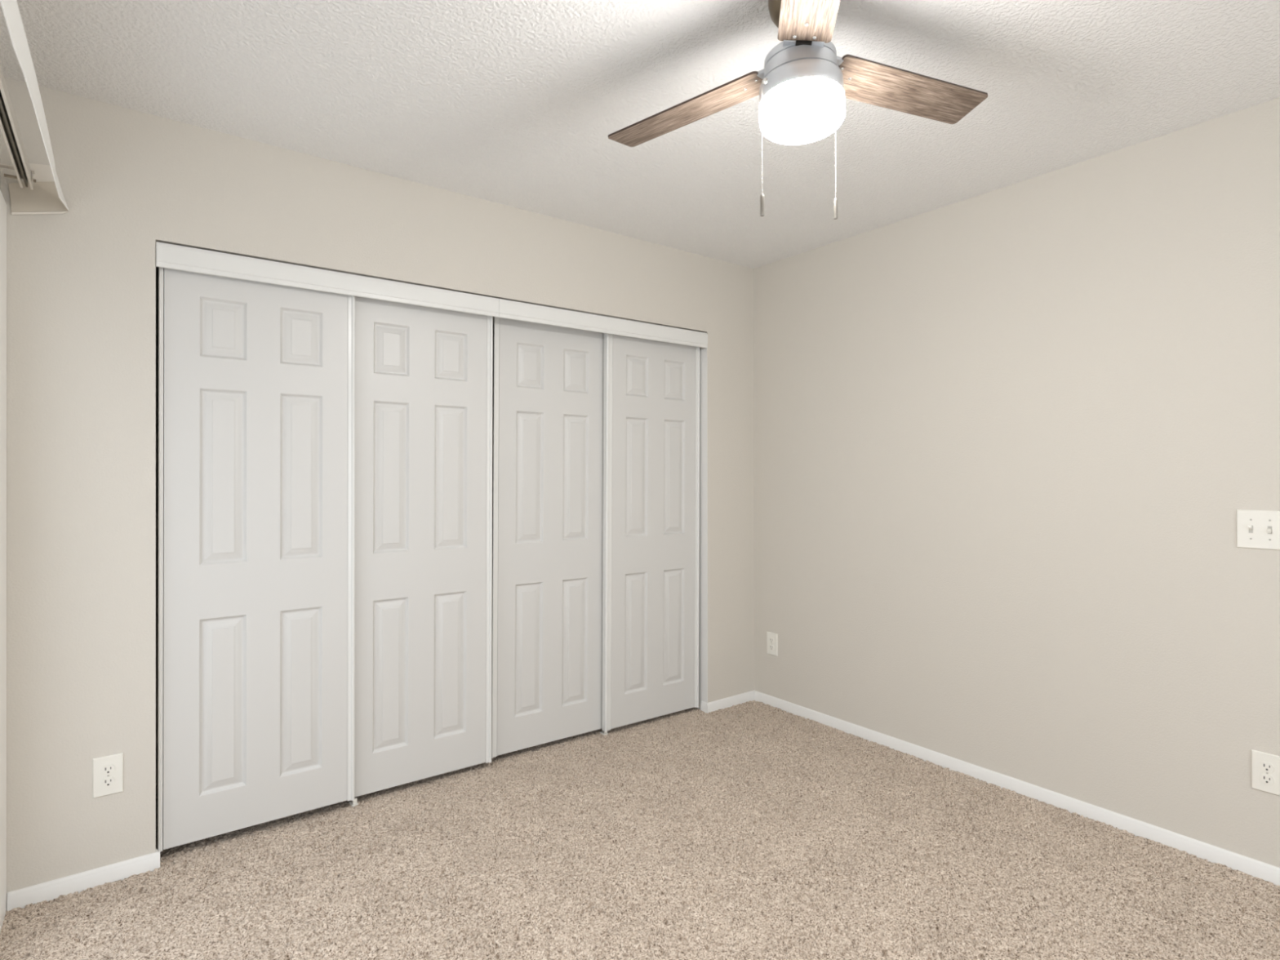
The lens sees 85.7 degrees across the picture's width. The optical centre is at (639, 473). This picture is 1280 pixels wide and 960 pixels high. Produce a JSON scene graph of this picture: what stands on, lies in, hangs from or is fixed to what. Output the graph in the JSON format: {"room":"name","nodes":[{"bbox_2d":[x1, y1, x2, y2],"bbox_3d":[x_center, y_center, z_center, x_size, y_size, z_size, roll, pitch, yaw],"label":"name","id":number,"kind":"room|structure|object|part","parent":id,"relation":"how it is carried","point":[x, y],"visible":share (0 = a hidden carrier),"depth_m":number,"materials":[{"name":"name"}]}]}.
{"room":"empty bedroom","nodes":[
{"label":"empty bedroom","id":0,"kind":"room"},
{"bbox_2d":[155,266,487,785],"bbox_3d":[-1.081,0.084,3.588,3.152,2.490,0.120,0,0,-37],"label":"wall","id":1,"kind":"structure","parent":0,"point":[157,268],"depth_m":2.83,"materials":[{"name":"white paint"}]},
{"bbox_2d":[0,76,754,909],"bbox_3d":[-0.644,0.082,3.010,3.152,2.490,0.110,0,0,-37],"label":"wall","id":2,"kind":"structure","parent":0,"point":[81,281],"depth_m":2.20,"materials":[{"name":"white paint"}]},
{"bbox_2d":[7,848,159,911],"bbox_3d":[-1.712,1.262,2.140,0.368,0.070,0.036,0,0,-37],"label":"baseboard","id":3,"kind":"structure","parent":2,"relation":"attached to","point":[48,891],"depth_m":2.12,"materials":[{"name":"white paint"}]},
{"bbox_2d":[93,752,123,798],"bbox_3d":[-1.665,0.945,2.162,0.076,0.122,0.008,0,0,-37],"label":"wall outlet","id":4,"kind":"object","parent":2,"relation":"attached to","point":[108,771],"visible":1,"depth_m":2.16,"materials":[{"name":"white plastic"}]},
{"bbox_2d":[101,776,115,786],"bbox_3d":[-1.664,0.965,2.160,0.034,0.028,0.003,0,0,-37],"label":"receptacle","id":5,"kind":"object","parent":4,"relation":"attached to","point":[106,781],"depth_m":2.16,"materials":[{"name":"white plastic"}]},
{"bbox_2d":[101,764,115,774],"bbox_3d":[-1.664,0.926,2.160,0.034,0.028,0.003,0,0,-37],"label":"receptacle","id":6,"kind":"object","parent":4,"relation":"attached to","point":[106,769],"depth_m":2.16,"materials":[{"name":"white plastic"}]},
{"bbox_2d":[155,241,499,317],"bbox_3d":[-1.126,-0.713,2.654,1.207,0.080,0.130,0,0,-37],"label":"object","id":7,"kind":"object","parent":2,"relation":"attached to","point":[167,255],"visible":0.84,"depth_m":2.53,"materials":[{"name":"white wood"}]},
{"bbox_2d":[157,266,355,852],"bbox_3d":[-1.340,0.266,2.458,0.616,1.954,0.028,0,0,-37],"label":"sliding closet door","id":8,"kind":"structure","parent":7,"relation":"hanging from","point":[256,599],"depth_m":2.44,"materials":[{"name":"white paint"}]},
{"bbox_2d":[346,296,493,799],"bbox_3d":[-0.894,0.272,2.826,0.616,1.958,0.028,0,0,-37],"label":"sliding closet door","id":9,"kind":"structure","parent":7,"relation":"hanging from","point":[424,375],"depth_m":2.82,"materials":[{"name":"white paint"}]},
{"bbox_2d":[498,298,707,348],"bbox_3d":[-0.160,-0.713,3.384,1.212,0.080,0.130,0,0,-37],"label":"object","id":10,"kind":"object","parent":2,"relation":"attached to","point":[509,309],"visible":0.84,"depth_m":3.27,"materials":[{"name":"white wood"}]},
{"bbox_2d":[491,316,604,758],"bbox_3d":[-0.408,0.275,3.234,0.614,1.957,0.028,1,0,-37],"label":"sliding closet door","id":11,"kind":"structure","parent":10,"relation":"hanging from","point":[548,380],"depth_m":3.21,"materials":[{"name":"white paint"}]},
{"bbox_2d":[602,333,700,731],"bbox_3d":[0.071,0.276,3.554,0.610,1.960,0.029,0,0,-37],"label":"sliding closet door","id":12,"kind":"structure","parent":10,"relation":"hanging from","point":[651,401],"depth_m":3.53,"materials":[{"name":"white paint"}]},
{"bbox_2d":[696,348,707,709],"bbox_3d":[0.328,0.303,3.744,0.002,1.948,0.109,0,0,-37],"label":"trim","id":13,"kind":"structure","parent":2,"relation":"attached to","point":[703,572],"depth_m":3.72,"materials":[{"name":"white paint"}]},
{"bbox_2d":[700,690,755,713],"bbox_3d":[0.491,1.262,3.816,0.368,0.070,0.056,0,0,-37],"label":"baseboard","id":14,"kind":"structure","parent":2,"relation":"attached to","point":[724,703],"depth_m":3.77,"materials":[{"name":"white paint"}]},
{"bbox_2d":[0,700,1279,959],"bbox_3d":[0.379,1.310,1.655,3.752,0.088,5.020,0,0,-37],"label":"floor","id":15,"kind":"structure","parent":0,"point":[749,830],"depth_m":2.18,"materials":[{"name":"carpet"}]},
{"bbox_2d":[349,798,358,806],"bbox_3d":[-1.108,1.266,2.671,0.024,0.030,0.039,0,0,-37],"label":"floor guide","id":16,"kind":"object","parent":15,"relation":"on","point":[354,802],"visible":0.93,"depth_m":2.66,"materials":[{"name":"white plastic"}]},
{"bbox_2d":[600,730,608,735],"bbox_3d":[-0.177,1.266,3.394,0.024,0.030,0.039,0,0,-37],"label":"floor guide","id":17,"kind":"object","parent":15,"relation":"on","point":[603,732],"visible":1,"depth_m":3.38,"materials":[{"name":"white plastic"}]},
{"bbox_2d":[0,0,1279,268],"bbox_3d":[0.391,-1.216,1.640,3.392,0.100,5.010,0,0,-37],"label":"ceiling","id":18,"kind":"structure","parent":0,"point":[517,104],"depth_m":2.09,"materials":[{"name":"white paint"}]},
{"bbox_2d":[608,0,987,219],"bbox_3d":[0.401,-0.885,1.747,0.984,0.560,0.990,0,0,-37],"label":"ceiling fan","id":19,"kind":"object","parent":18,"relation":"hanging from","point":[802,86],"visible":1,"depth_m":1.67,"materials":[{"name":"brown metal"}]},
{"bbox_3d":[0.128,-0.972,1.859,0.471,0.006,0.120,-3,6,37],"label":"blade","id":20,"kind":"part","parent":19,"relation":"part of","materials":[{"name":"brown wood"}]},
{"bbox_3d":[0.286,-0.788,1.619,0.001,0.269,0.001,0,0,-37],"label":"pull chain","id":21,"kind":"part","parent":19,"relation":"part of","materials":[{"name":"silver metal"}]},
{"bbox_3d":[0.388,-0.864,1.659,0.201,0.073,0.202,0,0,-37],"label":"lamp shade","id":22,"kind":"part","parent":19,"relation":"part of","materials":[{"name":"white glass"}]},
{"bbox_3d":[0.344,-0.994,1.342,0.120,0.006,0.472,7,-1,8],"label":"blade","id":23,"kind":"part","parent":19,"relation":"part of","materials":[{"name":"brown wood"}]},
{"bbox_3d":[0.485,-0.800,1.713,0.001,0.238,0.001,0,0,-37],"label":"pull chain","id":24,"kind":"part","parent":19,"relation":"part of","materials":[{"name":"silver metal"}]},
{"bbox_3d":[0.685,-0.988,1.788,0.472,0.006,0.120,-1,-11,-23],"label":"blade","id":25,"kind":"part","parent":19,"relation":"part of","materials":[{"name":"brown wood"}]},
{"bbox_2d":[753,97,1279,867],"bbox_3d":[1.698,0.079,2.623,0.120,2.490,5.010,0,0,-37],"label":"wall","id":26,"kind":"structure","parent":0,"point":[1010,442],"depth_m":2.67,"materials":[{"name":"white paint"}]},
{"bbox_2d":[767,631,777,656],"bbox_3d":[0.727,0.938,3.803,0.008,0.122,0.076,0,0,-37],"label":"wall outlet","id":27,"kind":"object","parent":26,"relation":"attached to","point":[772,638],"visible":1,"depth_m":3.80,"materials":[{"name":"white plastic"}]},
{"bbox_2d":[768,644,773,650],"bbox_3d":[0.725,0.957,3.801,0.003,0.028,0.034,0,0,-37],"label":"receptacle","id":28,"kind":"object","parent":27,"relation":"attached to","point":[771,646],"depth_m":3.80,"materials":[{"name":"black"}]},
{"bbox_2d":[768,637,773,643],"bbox_3d":[0.725,0.918,3.801,0.003,0.028,0.034,0,0,-37],"label":"receptacle","id":29,"kind":"object","parent":27,"relation":"attached to","point":[771,639],"depth_m":3.80,"materials":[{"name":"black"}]},
{"bbox_2d":[754,690,1279,885],"bbox_3d":[1.867,1.258,2.290,0.012,0.070,4.038,0,0,-37],"label":"baseboard","id":30,"kind":"structure","parent":26,"relation":"attached to","point":[1213,854],"depth_m":2.65,"materials":[{"name":"white paint"}]},
{"bbox_2d":[1236,509,1279,550],"bbox_3d":[1.951,0.176,2.173,0.019,0.122,0.116,0,0,-37],"label":"light switch","id":31,"kind":"object","parent":26,"relation":"attached to","point":[1255,529],"visible":1,"depth_m":2.18,"materials":[{"name":"white plastic"}]},
{"bbox_2d":[1251,749,1279,795],"bbox_3d":[1.965,0.938,2.163,0.008,0.122,0.076,0,0,-37],"label":"wall outlet","id":32,"kind":"object","parent":26,"relation":"attached to","point":[1265,767],"visible":1,"depth_m":2.16,"materials":[{"name":"white plastic"}]},
{"bbox_2d":[1259,773,1274,785],"bbox_3d":[1.963,0.957,2.162,0.003,0.028,0.034,0,0,-37],"label":"receptacle","id":33,"kind":"object","parent":32,"relation":"attached to","point":[1264,779],"depth_m":2.16,"materials":[{"name":"white plastic"}]},
{"bbox_2d":[1259,761,1274,772],"bbox_3d":[1.963,0.918,2.162,0.003,0.028,0.034,0,0,-37],"label":"receptacle","id":34,"kind":"object","parent":32,"relation":"attached to","point":[1264,766],"depth_m":2.16,"materials":[{"name":"white plastic"}]},
{"bbox_3d":[-0.913,0.079,0.651,0.120,2.490,5.010,0,0,-37],"label":"wall","id":35,"kind":"structure","parent":0,"visible":0},
{"bbox_2d":[0,190,6,933],"bbox_3d":[-1.161,0.256,1.008,0.114,2.096,2.459,0,0,-37],"label":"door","id":36,"kind":"structure","parent":35,"relation":"in","point":[2,203],"depth_m":1.95,"materials":[{"name":"white"}]},
{"bbox_2d":[0,0,69,214],"bbox_3d":[-1.083,-0.847,1.107,0.156,0.168,2.398,0,0,-37],"label":"window blind valance","id":37,"kind":"object","parent":35,"relation":"attached to","point":[42,192],"visible":1,"depth_m":1.79,"materials":[{"name":"white plastic"}]},
{"bbox_3d":[-1.085,-0.849,1.082,0.005,0.020,2.340,0,0,-37],"label":"traverse rod","id":38,"kind":"part","parent":37,"relation":"part of","materials":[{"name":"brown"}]},
{"bbox_3d":[-1.082,-0.851,1.079,0.028,0.032,2.353,0,0,-37],"label":"head rail","id":39,"kind":"part","parent":37,"relation":"part of","materials":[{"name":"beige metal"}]}
]}

